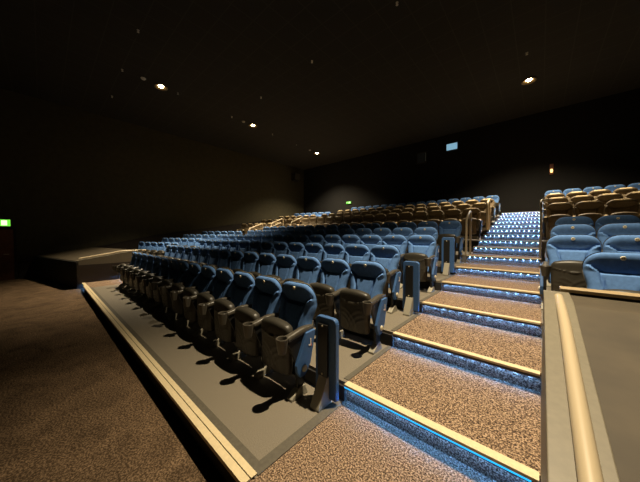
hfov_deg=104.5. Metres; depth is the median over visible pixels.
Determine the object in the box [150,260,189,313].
seat
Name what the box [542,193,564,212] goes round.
seat
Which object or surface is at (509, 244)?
stair step
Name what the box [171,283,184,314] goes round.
seat cushion
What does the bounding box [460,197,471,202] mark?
seat
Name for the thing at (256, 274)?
seat cushion
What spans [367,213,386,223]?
seat
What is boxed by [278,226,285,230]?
seat
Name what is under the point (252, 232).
seat
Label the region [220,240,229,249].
seat
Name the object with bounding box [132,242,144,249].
seat
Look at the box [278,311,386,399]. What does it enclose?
floor
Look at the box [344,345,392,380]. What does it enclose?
trim
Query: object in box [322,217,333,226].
seat
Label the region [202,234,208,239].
seat
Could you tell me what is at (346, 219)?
seat
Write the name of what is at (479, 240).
trim
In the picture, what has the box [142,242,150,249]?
seat
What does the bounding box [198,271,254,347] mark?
seat
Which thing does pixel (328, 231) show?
seat
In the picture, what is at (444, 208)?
seat
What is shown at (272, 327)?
seat cushion
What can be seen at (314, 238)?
seat
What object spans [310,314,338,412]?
end post
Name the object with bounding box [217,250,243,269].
seat
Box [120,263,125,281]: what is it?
seat cushion
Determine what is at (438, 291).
trim
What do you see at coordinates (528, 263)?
stair step
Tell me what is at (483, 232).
trim
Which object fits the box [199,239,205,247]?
seat
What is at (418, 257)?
seat cushion
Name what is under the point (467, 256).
light strip
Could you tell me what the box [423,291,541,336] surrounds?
stair step
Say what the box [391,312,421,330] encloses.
trim
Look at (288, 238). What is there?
seat
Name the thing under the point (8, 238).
door
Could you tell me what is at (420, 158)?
window
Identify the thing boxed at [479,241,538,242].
light strip
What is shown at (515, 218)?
light strip
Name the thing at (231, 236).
seat
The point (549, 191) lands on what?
seat
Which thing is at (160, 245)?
seat
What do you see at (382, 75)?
ceiling
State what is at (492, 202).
seat
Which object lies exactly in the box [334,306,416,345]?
floor
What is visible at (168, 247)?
seat
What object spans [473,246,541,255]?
stair step
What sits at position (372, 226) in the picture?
seat
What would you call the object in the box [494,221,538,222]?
light strip
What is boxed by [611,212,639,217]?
seat cushion
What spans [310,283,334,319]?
seat cushion
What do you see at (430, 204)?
seat
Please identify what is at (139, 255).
seat
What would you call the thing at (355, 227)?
seat
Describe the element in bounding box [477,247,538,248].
trim
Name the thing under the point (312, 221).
seat
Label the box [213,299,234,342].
seat cushion
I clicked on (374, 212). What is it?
seat
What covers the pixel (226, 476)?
trim
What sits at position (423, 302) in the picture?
trim
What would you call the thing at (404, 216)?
seat
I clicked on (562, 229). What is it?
seat
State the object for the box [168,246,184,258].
seat
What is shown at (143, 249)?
handrail
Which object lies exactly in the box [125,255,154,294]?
seat
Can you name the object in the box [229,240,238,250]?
seat
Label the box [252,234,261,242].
seat
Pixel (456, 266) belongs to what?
trim
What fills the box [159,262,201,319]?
seat
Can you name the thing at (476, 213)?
seat
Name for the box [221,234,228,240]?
seat
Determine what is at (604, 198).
seat
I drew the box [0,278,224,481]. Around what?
floor
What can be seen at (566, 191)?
seat
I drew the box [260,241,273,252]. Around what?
seat
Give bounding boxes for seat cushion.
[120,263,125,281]
[124,265,130,283]
[128,267,135,286]
[133,269,141,289]
[139,271,147,293]
[145,273,154,297]
[152,276,163,302]
[161,279,173,307]
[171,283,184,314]
[182,287,198,321]
[196,292,214,330]
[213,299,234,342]
[234,307,259,356]
[249,271,261,277]
[261,317,292,374]
[265,275,281,280]
[284,278,304,282]
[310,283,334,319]
[339,289,370,333]
[383,268,388,298]
[403,252,427,281]
[411,220,422,225]
[427,219,439,233]
[437,234,455,254]
[461,218,476,233]
[480,211,484,224]
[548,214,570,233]
[550,260,585,291]
[578,213,602,224]
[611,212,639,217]
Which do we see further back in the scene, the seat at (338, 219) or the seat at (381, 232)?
the seat at (338, 219)
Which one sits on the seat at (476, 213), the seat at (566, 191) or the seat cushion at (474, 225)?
the seat cushion at (474, 225)
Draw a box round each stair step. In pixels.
[86,279,122,286]
[256,400,495,481]
[347,346,540,481]
[394,313,541,392]
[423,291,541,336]
[442,275,541,303]
[456,262,539,282]
[466,253,541,266]
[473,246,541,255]
[479,240,541,246]
[483,236,541,240]
[487,230,538,234]
[491,226,538,229]
[494,222,538,224]
[497,218,539,221]
[499,215,539,218]
[501,213,539,215]
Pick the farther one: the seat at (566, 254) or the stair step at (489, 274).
the stair step at (489, 274)
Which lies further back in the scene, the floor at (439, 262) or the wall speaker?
the wall speaker
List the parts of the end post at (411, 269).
plate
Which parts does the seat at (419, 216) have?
backrest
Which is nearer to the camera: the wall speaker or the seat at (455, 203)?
the seat at (455, 203)
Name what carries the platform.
on the floor at (76, 405)
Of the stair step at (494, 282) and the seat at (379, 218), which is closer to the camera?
the stair step at (494, 282)
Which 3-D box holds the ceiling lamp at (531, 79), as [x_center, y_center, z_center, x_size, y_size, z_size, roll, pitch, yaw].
[7.154,-5.493,8.478,0.420,0.055,0.420,1,2,42]
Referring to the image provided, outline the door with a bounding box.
[0,228,17,279]
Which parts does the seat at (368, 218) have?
backrest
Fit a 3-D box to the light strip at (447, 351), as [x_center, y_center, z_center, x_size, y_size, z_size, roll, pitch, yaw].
[1.369,1.136,2.522,1.302,0.028,0.048,1,2,42]
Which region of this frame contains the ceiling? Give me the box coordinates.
[0,0,639,169]
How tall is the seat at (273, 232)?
1.001 m
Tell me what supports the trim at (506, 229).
attached to the stair step at (488, 232)
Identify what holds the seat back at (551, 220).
on the seat at (554, 211)
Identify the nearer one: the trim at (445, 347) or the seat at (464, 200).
the trim at (445, 347)
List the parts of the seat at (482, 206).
backrest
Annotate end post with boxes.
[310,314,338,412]
[403,261,419,315]
[441,237,454,275]
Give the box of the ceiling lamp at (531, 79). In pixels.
[521,76,536,84]
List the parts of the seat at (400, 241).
backrest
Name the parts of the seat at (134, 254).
backrest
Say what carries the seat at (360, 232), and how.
on the floor at (439, 276)
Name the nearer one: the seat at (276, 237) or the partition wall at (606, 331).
the partition wall at (606, 331)
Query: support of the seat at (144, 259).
on the floor at (259, 413)
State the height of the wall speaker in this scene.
0.598 m
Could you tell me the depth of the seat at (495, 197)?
11.07 m
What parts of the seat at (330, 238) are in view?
backrest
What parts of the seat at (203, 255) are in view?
backrest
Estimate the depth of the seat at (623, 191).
7.71 m
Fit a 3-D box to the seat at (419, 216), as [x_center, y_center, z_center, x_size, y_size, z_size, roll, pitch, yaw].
[3.481,-0.576,8.855,0.612,1.004,0.549,-2,2,-44]
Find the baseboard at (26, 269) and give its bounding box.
[19,222,260,278]
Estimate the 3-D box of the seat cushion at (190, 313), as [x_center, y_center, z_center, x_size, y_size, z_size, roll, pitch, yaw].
[-2.029,0.987,3.875,0.444,0.515,0.153,1,2,42]
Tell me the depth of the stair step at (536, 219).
9.31 m
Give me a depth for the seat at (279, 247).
5.81 m
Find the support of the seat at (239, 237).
on the floor at (423, 292)
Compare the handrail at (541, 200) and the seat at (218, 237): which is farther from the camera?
the seat at (218, 237)
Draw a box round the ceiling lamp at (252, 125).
[249,123,256,127]
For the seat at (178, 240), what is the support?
on the floor
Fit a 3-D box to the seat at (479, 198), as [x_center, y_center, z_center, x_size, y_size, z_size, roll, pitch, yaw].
[7.268,-1.577,11.481,0.612,1.001,0.549,-2,2,-44]
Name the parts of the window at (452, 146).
pane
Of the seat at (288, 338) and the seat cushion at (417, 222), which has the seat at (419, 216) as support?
the seat cushion at (417, 222)
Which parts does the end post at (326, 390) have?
plate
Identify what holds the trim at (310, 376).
attached to the floor at (353, 349)
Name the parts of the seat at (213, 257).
backrest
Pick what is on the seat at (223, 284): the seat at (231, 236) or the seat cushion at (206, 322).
the seat cushion at (206, 322)
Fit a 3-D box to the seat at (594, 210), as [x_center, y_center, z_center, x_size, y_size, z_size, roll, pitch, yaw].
[6.587,-0.499,6.092,0.612,1.004,0.549,-2,2,-44]
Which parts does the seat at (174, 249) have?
backrest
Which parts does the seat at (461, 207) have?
backrest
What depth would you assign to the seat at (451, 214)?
8.19 m
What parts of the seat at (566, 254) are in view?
panel, backrest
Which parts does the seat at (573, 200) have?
backrest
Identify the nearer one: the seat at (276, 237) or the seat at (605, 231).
the seat at (605, 231)
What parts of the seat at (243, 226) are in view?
backrest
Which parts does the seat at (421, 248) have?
backrest, panel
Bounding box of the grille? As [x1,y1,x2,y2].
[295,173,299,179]
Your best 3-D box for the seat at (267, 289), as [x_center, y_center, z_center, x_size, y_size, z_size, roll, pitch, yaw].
[-0.798,0.936,2.895,0.612,1.001,0.549,-2,2,-44]
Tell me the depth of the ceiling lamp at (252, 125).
11.98 m
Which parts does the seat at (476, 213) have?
backrest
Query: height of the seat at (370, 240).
1.001 m
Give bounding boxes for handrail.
[79,249,145,259]
[465,210,471,254]
[486,199,489,229]
[539,199,550,256]
[554,293,603,481]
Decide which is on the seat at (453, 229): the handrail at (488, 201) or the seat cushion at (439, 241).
the seat cushion at (439, 241)
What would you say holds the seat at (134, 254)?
on the floor at (259, 413)
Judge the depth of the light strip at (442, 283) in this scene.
3.88 m
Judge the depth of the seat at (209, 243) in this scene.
8.28 m
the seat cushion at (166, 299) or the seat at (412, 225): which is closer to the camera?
the seat cushion at (166, 299)
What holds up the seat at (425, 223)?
on the floor
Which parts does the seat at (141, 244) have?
backrest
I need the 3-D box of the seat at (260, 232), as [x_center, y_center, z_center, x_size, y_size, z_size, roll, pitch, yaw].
[-2.581,0.071,9.659,0.612,1.001,0.549,-2,2,-44]
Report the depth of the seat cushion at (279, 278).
3.97 m
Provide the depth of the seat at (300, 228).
9.55 m
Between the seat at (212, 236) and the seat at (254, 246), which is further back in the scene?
the seat at (212, 236)
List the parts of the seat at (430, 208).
backrest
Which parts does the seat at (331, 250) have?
backrest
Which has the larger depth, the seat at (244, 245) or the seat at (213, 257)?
the seat at (244, 245)
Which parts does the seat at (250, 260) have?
backrest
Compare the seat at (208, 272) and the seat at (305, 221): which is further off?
the seat at (305, 221)
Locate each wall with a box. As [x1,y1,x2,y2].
[0,88,303,278]
[304,88,639,216]
[541,290,639,481]
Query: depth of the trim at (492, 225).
8.28 m
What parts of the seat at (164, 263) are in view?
backrest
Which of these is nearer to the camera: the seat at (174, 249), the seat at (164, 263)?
the seat at (164, 263)
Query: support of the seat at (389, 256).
on the floor at (392, 320)
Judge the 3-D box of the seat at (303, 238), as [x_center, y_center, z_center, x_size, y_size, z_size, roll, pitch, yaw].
[-0.647,0.324,6.645,0.612,1.001,0.549,-2,2,-44]
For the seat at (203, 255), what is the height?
1.001 m
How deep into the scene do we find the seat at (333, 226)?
8.50 m
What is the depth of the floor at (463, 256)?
6.01 m
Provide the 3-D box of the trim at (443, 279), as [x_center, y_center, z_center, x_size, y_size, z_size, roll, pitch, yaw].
[2.482,0.708,4.795,0.054,0.016,0.911,1,2,42]
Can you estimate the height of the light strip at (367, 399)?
0.028 m
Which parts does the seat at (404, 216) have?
backrest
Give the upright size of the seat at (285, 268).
1.001 m
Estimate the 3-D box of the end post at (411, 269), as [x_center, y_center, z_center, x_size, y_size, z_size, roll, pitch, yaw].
[1.308,0.690,3.627,0.240,0.775,0.191,1,2,42]
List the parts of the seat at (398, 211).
backrest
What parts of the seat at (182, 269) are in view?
backrest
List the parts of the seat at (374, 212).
backrest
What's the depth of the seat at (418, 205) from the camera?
11.86 m
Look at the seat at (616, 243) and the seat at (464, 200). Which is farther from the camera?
the seat at (464, 200)
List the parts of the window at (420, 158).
pane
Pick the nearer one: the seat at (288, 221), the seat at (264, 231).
the seat at (264, 231)
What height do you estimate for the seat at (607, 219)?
1.001 m
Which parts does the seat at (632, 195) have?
backrest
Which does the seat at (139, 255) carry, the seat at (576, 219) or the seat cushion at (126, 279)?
the seat cushion at (126, 279)
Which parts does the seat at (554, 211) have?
backrest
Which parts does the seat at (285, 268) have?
backrest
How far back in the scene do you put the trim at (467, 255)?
5.32 m
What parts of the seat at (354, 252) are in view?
backrest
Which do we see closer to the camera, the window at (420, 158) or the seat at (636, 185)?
the seat at (636, 185)
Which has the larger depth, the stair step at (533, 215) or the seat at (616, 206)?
the stair step at (533, 215)
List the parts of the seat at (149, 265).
backrest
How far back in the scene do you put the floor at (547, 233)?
7.10 m
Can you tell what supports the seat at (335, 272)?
on the floor at (353, 349)
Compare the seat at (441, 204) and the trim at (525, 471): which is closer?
the trim at (525, 471)
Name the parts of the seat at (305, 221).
backrest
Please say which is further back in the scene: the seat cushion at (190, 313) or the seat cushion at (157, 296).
the seat cushion at (157, 296)
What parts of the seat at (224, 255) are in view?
backrest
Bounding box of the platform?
[34,247,141,288]
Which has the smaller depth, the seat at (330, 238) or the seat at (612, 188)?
the seat at (330, 238)
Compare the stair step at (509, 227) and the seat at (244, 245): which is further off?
the stair step at (509, 227)
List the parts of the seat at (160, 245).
backrest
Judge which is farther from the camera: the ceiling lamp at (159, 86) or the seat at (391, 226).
the ceiling lamp at (159, 86)
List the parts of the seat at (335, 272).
backrest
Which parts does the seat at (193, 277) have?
backrest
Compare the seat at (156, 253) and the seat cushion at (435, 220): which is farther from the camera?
the seat at (156, 253)
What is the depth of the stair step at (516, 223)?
8.69 m
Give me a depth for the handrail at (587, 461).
0.78 m
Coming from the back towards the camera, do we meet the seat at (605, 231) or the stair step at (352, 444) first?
the seat at (605, 231)
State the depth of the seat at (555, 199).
7.64 m
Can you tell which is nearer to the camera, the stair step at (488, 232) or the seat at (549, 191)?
the stair step at (488, 232)
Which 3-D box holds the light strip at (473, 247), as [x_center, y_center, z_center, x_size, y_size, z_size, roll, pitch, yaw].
[4.449,0.190,5.960,1.302,0.028,0.048,1,2,42]
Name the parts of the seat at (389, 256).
backrest, armrest, panel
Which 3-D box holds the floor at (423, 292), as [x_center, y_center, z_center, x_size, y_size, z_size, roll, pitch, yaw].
[-1.218,1.260,6.789,8.204,0.878,0.971,1,2,42]
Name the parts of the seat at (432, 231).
backrest, panel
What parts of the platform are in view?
panel, roof panel, panel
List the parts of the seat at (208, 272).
armrest, backrest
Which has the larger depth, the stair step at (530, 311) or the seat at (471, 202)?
the seat at (471, 202)
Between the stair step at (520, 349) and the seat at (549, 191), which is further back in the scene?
the seat at (549, 191)
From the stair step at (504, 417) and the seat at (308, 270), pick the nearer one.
the stair step at (504, 417)
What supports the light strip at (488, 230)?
attached to the stair step at (488, 232)
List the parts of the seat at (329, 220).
backrest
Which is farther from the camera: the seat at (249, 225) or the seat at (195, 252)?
the seat at (249, 225)
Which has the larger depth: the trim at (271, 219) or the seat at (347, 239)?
the trim at (271, 219)
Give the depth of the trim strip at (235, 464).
2.10 m
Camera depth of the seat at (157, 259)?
5.69 m
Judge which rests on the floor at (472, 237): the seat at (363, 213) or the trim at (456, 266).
the seat at (363, 213)
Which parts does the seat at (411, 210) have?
backrest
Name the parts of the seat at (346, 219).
backrest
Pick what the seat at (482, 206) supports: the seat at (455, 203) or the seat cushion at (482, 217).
the seat cushion at (482, 217)
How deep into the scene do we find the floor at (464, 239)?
7.15 m
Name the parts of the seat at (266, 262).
backrest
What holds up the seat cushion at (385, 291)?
on the seat at (389, 256)
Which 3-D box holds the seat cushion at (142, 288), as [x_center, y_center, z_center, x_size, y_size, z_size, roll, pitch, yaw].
[-4.019,0.938,5.646,0.444,0.515,0.153,1,2,42]
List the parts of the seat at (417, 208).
backrest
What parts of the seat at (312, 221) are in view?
backrest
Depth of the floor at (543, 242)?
6.05 m
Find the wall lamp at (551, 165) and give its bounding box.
[549,164,553,174]
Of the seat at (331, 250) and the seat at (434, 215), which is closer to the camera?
the seat at (331, 250)
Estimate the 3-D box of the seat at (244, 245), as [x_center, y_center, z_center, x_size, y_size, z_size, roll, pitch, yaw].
[-2.279,0.489,6.801,0.612,1.001,0.549,-2,2,-44]
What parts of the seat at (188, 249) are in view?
backrest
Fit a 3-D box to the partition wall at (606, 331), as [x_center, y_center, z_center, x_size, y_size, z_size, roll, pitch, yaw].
[2.450,1.065,-0.170,3.874,1.251,2.360,1,2,42]
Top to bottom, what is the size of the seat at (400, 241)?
1.001 m
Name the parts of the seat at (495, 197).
backrest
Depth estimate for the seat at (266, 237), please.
7.78 m
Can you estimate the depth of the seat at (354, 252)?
4.39 m
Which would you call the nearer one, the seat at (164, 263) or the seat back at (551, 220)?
the seat at (164, 263)
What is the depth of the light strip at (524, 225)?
8.29 m
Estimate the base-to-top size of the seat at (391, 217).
1.004 m
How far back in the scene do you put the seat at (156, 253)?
10.43 m
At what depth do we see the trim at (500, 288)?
3.87 m
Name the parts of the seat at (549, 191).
backrest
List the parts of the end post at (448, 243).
plate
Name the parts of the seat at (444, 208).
backrest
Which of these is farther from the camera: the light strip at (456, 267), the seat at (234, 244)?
the seat at (234, 244)
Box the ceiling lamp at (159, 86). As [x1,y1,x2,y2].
[154,83,167,90]
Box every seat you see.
[112,252,138,285]
[116,252,143,288]
[120,253,148,291]
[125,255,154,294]
[130,256,161,298]
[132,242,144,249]
[136,257,169,302]
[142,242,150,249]
[142,242,156,252]
[143,259,178,307]
[145,242,163,255]
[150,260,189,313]
[152,242,170,255]
[157,245,171,256]
[159,242,178,255]
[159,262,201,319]
[162,245,177,257]
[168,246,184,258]
[170,265,216,327]
[174,238,180,244]
[175,246,191,260]
[179,238,187,245]
[183,247,199,261]
[183,268,233,336]
[184,238,194,245]
[190,247,208,262]
[192,238,201,246]
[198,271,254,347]
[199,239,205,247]
[200,248,219,265]
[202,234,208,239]
[205,239,212,248]
[209,234,215,240]
[210,249,230,268]
[212,240,220,249]
[216,234,221,239]
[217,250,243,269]
[218,275,281,361]
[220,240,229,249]
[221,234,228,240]
[228,234,235,240]
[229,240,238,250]
[232,251,258,272]
[235,224,246,234]
[235,234,243,241]
[238,240,249,252]
[241,223,253,234]
[243,234,251,242]
[243,281,317,402]
[247,223,259,230]
[247,230,254,235]
[249,241,260,254]
[249,252,275,277]
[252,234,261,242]
[254,223,266,230]
[255,230,262,235]
[255,254,296,280]
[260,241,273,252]
[261,234,271,242]
[262,230,270,234]
[271,230,279,235]
[272,234,282,243]
[273,242,288,257]
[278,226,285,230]
[280,230,289,235]
[280,256,320,284]
[281,219,292,226]
[283,234,295,245]
[286,226,294,230]
[288,218,299,226]
[288,242,304,259]
[295,218,309,226]
[295,226,304,230]
[295,234,308,245]
[295,243,323,277]
[302,218,316,227]
[305,225,314,231]
[309,234,324,246]
[309,258,350,326]
[313,217,324,226]
[313,229,325,238]
[315,225,325,231]
[318,243,345,282]
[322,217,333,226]
[322,234,341,260]
[323,229,339,247]
[325,260,386,354]
[326,224,337,229]
[329,216,342,224]
[336,215,352,226]
[338,224,350,231]
[340,228,354,238]
[341,234,360,259]
[345,244,370,288]
[349,215,362,225]
[351,224,364,232]
[355,228,372,238]
[359,214,374,226]
[361,211,369,216]
[361,234,382,250]
[365,223,380,231]
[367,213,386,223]
[370,210,379,221]
[370,234,407,268]
[370,245,400,313]
[373,228,391,239]
[380,209,390,215]
[380,213,398,225]
[381,223,397,230]
[386,209,401,220]
[392,227,413,253]
[393,212,412,225]
[398,222,416,231]
[399,208,413,220]
[399,235,437,292]
[405,205,414,209]
[406,227,439,258]
[410,211,427,225]
[412,207,426,220]
[415,204,425,207]
[417,221,438,230]
[422,210,443,233]
[426,203,437,208]
[427,206,440,219]
[437,220,463,262]
[438,202,450,207]
[438,209,461,223]
[441,205,455,219]
[451,201,464,207]
[456,204,471,219]
[456,208,481,239]
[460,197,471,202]
[465,200,478,206]
[472,196,484,201]
[472,203,485,229]
[479,198,495,221]
[485,195,499,215]
[538,235,601,309]
[542,190,562,209]
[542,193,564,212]
[542,197,568,222]
[542,202,572,240]
[545,224,595,286]
[554,216,593,226]
[563,188,581,195]
[565,191,587,199]
[569,195,594,215]
[572,201,603,224]
[582,252,639,293]
[583,186,602,193]
[588,189,611,197]
[594,215,639,236]
[595,193,622,215]
[597,223,639,251]
[602,235,639,252]
[604,184,625,191]
[604,199,639,217]
[612,187,638,198]
[624,191,639,213]
[627,183,639,189]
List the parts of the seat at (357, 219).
backrest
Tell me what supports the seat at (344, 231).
on the floor at (439, 276)
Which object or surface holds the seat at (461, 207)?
on the floor at (472, 237)
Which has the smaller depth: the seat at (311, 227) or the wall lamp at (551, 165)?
the seat at (311, 227)
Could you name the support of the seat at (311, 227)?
on the floor
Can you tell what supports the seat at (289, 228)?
on the floor at (439, 262)
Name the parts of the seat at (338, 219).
backrest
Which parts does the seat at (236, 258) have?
backrest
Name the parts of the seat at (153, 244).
backrest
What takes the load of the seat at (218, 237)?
on the floor
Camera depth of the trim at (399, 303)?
3.90 m
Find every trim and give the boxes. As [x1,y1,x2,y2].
[19,219,273,262]
[84,289,235,481]
[90,287,345,475]
[235,335,345,400]
[279,310,392,345]
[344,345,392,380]
[344,381,538,481]
[387,298,421,312]
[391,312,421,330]
[393,331,539,376]
[400,280,441,290]
[420,290,440,300]
[422,301,540,324]
[437,266,455,273]
[438,231,486,235]
[439,274,455,280]
[442,281,539,293]
[456,266,539,273]
[463,241,478,246]
[467,255,540,259]
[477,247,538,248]
[479,240,538,241]
[492,225,523,225]
[506,229,538,229]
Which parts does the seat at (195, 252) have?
backrest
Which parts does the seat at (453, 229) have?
backrest, panel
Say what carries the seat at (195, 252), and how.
on the floor at (353, 349)
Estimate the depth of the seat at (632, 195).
6.65 m
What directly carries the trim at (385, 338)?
attached to the floor at (392, 320)
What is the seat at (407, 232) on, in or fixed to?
on the floor at (439, 276)
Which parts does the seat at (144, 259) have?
backrest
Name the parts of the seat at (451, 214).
backrest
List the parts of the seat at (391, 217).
backrest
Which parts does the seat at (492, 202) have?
backrest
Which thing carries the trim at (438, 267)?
attached to the floor at (439, 262)
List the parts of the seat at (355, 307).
armrest, backrest, armrest, panel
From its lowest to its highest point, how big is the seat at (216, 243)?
1.001 m
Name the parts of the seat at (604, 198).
backrest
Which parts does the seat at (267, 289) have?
armrest, backrest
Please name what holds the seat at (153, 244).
on the floor
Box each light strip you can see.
[344,387,532,481]
[393,335,539,378]
[422,303,539,326]
[442,283,540,295]
[456,267,539,274]
[467,256,540,260]
[473,247,538,250]
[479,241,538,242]
[483,235,538,235]
[488,230,538,230]
[491,225,538,226]
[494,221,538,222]
[497,218,539,219]
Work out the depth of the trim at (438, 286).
4.54 m
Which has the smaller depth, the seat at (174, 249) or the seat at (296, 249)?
the seat at (296, 249)
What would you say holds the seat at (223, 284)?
on the floor at (259, 413)
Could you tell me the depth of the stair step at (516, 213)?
10.43 m
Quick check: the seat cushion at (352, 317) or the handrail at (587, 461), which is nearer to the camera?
the handrail at (587, 461)
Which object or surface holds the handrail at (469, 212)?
on the floor at (463, 256)
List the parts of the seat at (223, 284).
armrest, backrest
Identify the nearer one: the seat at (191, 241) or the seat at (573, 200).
the seat at (573, 200)
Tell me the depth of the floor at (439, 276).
4.90 m
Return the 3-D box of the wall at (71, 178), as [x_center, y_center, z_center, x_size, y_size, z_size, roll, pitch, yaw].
[-7.334,-2.086,13.970,0.200,7.170,18.200,1,2,42]
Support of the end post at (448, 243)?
on the floor at (439, 276)
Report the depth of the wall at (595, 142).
11.56 m
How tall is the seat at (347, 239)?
1.001 m
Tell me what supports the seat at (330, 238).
on the floor at (423, 292)
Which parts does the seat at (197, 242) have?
backrest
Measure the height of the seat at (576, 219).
1.001 m
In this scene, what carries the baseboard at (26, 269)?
attached to the wall at (71, 178)
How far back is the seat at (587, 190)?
9.19 m
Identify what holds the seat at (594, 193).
on the floor
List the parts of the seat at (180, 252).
backrest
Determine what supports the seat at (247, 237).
on the floor at (423, 292)
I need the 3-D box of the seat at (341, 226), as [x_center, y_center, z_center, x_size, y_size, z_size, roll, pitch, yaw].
[0.643,-0.055,8.086,0.612,1.001,0.549,-2,2,-44]
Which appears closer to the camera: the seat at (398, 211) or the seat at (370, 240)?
the seat at (370, 240)
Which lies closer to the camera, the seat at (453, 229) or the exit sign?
the seat at (453, 229)
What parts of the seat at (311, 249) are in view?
backrest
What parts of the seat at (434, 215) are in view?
backrest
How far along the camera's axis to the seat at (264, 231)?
9.36 m
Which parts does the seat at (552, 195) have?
backrest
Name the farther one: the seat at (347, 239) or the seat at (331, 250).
the seat at (347, 239)
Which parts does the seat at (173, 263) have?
backrest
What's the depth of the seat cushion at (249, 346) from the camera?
2.73 m
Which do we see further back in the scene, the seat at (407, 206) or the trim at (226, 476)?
the seat at (407, 206)
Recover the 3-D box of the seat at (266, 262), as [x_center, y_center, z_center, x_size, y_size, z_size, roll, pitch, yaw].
[-1.142,0.722,4.495,0.612,1.001,0.549,-2,2,-44]
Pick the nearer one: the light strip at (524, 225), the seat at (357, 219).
the light strip at (524, 225)
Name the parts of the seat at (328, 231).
backrest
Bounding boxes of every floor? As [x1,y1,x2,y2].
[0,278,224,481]
[93,284,332,479]
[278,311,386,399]
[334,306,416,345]
[388,288,437,312]
[399,269,451,282]
[437,261,462,267]
[438,251,472,261]
[456,239,482,251]
[462,230,486,238]
[542,229,596,239]
[542,240,546,260]
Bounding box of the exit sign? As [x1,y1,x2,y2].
[0,219,10,226]
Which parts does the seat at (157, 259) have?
backrest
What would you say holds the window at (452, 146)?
in the wall at (595, 142)
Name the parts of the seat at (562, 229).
backrest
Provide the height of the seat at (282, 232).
1.001 m
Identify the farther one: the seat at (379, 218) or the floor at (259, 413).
the seat at (379, 218)
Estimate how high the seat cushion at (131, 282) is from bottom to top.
0.515 m
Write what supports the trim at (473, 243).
attached to the floor at (464, 239)
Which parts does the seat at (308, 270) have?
backrest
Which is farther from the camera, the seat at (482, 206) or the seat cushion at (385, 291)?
the seat at (482, 206)
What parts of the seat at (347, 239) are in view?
backrest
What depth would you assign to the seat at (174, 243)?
10.18 m
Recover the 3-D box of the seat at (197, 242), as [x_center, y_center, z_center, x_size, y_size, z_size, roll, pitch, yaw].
[-5.492,0.377,10.865,0.656,1.001,0.576,1,2,30]
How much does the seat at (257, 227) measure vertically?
1.004 m
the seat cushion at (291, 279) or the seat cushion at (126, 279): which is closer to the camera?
the seat cushion at (291, 279)
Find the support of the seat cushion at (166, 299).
on the seat at (182, 269)
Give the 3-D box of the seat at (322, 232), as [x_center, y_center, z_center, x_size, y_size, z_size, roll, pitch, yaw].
[-0.192,0.130,7.534,0.612,1.001,0.549,-2,2,-44]
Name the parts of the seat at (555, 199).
backrest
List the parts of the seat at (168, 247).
backrest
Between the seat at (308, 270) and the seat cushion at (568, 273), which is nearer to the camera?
the seat cushion at (568, 273)
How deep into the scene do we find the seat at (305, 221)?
12.79 m
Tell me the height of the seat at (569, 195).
1.004 m
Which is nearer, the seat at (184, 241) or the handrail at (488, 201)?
the handrail at (488, 201)
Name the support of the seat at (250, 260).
on the floor at (353, 349)
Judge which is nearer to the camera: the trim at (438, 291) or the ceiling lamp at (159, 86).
the trim at (438, 291)
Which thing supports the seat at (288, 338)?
on the floor at (259, 413)
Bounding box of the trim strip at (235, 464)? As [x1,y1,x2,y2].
[83,285,256,481]
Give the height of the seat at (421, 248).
1.001 m
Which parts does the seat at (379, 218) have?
backrest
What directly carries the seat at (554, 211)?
on the floor at (543, 242)
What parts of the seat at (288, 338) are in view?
armrest, backrest, armrest, panel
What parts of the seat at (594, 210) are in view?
backrest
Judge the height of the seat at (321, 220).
1.004 m
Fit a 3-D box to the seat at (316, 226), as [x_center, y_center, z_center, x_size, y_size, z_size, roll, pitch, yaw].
[-0.153,-0.074,8.794,0.612,1.001,0.549,-2,2,-44]
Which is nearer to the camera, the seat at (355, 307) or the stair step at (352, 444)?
the stair step at (352, 444)
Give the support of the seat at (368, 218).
on the floor at (464, 239)
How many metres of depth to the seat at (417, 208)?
10.40 m
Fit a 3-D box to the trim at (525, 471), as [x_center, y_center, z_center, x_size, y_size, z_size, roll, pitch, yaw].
[0.726,1.301,1.804,1.306,0.020,0.068,1,2,42]
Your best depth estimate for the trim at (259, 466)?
1.97 m
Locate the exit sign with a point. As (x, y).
(3, 222)
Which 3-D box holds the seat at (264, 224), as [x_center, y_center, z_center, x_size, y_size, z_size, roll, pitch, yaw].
[-3.515,-0.567,14.682,0.549,1.004,0.612,1,2,34]
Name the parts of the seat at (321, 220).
backrest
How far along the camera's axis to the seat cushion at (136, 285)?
5.89 m
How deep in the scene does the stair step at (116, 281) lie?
7.61 m
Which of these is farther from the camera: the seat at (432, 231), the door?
the door
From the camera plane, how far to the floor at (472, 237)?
8.32 m
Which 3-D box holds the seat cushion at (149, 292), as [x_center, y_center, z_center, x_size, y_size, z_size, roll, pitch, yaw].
[-3.621,0.948,5.291,0.444,0.515,0.153,1,2,42]
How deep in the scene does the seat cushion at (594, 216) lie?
5.93 m
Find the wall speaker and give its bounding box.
[291,173,299,181]
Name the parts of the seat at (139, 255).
backrest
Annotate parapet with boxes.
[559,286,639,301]
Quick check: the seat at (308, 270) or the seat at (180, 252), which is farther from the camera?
the seat at (180, 252)
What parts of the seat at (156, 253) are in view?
backrest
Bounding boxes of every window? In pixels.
[416,151,425,163]
[446,141,457,151]
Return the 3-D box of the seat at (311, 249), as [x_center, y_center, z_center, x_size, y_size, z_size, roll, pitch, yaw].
[-0.288,0.538,5.031,0.612,1.001,0.549,-2,2,-44]
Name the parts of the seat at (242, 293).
armrest, backrest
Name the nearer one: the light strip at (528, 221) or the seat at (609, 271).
the seat at (609, 271)
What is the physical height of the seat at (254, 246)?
1.001 m
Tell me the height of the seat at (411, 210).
1.004 m
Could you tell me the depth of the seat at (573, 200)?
7.30 m
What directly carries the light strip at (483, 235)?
attached to the stair step at (484, 237)

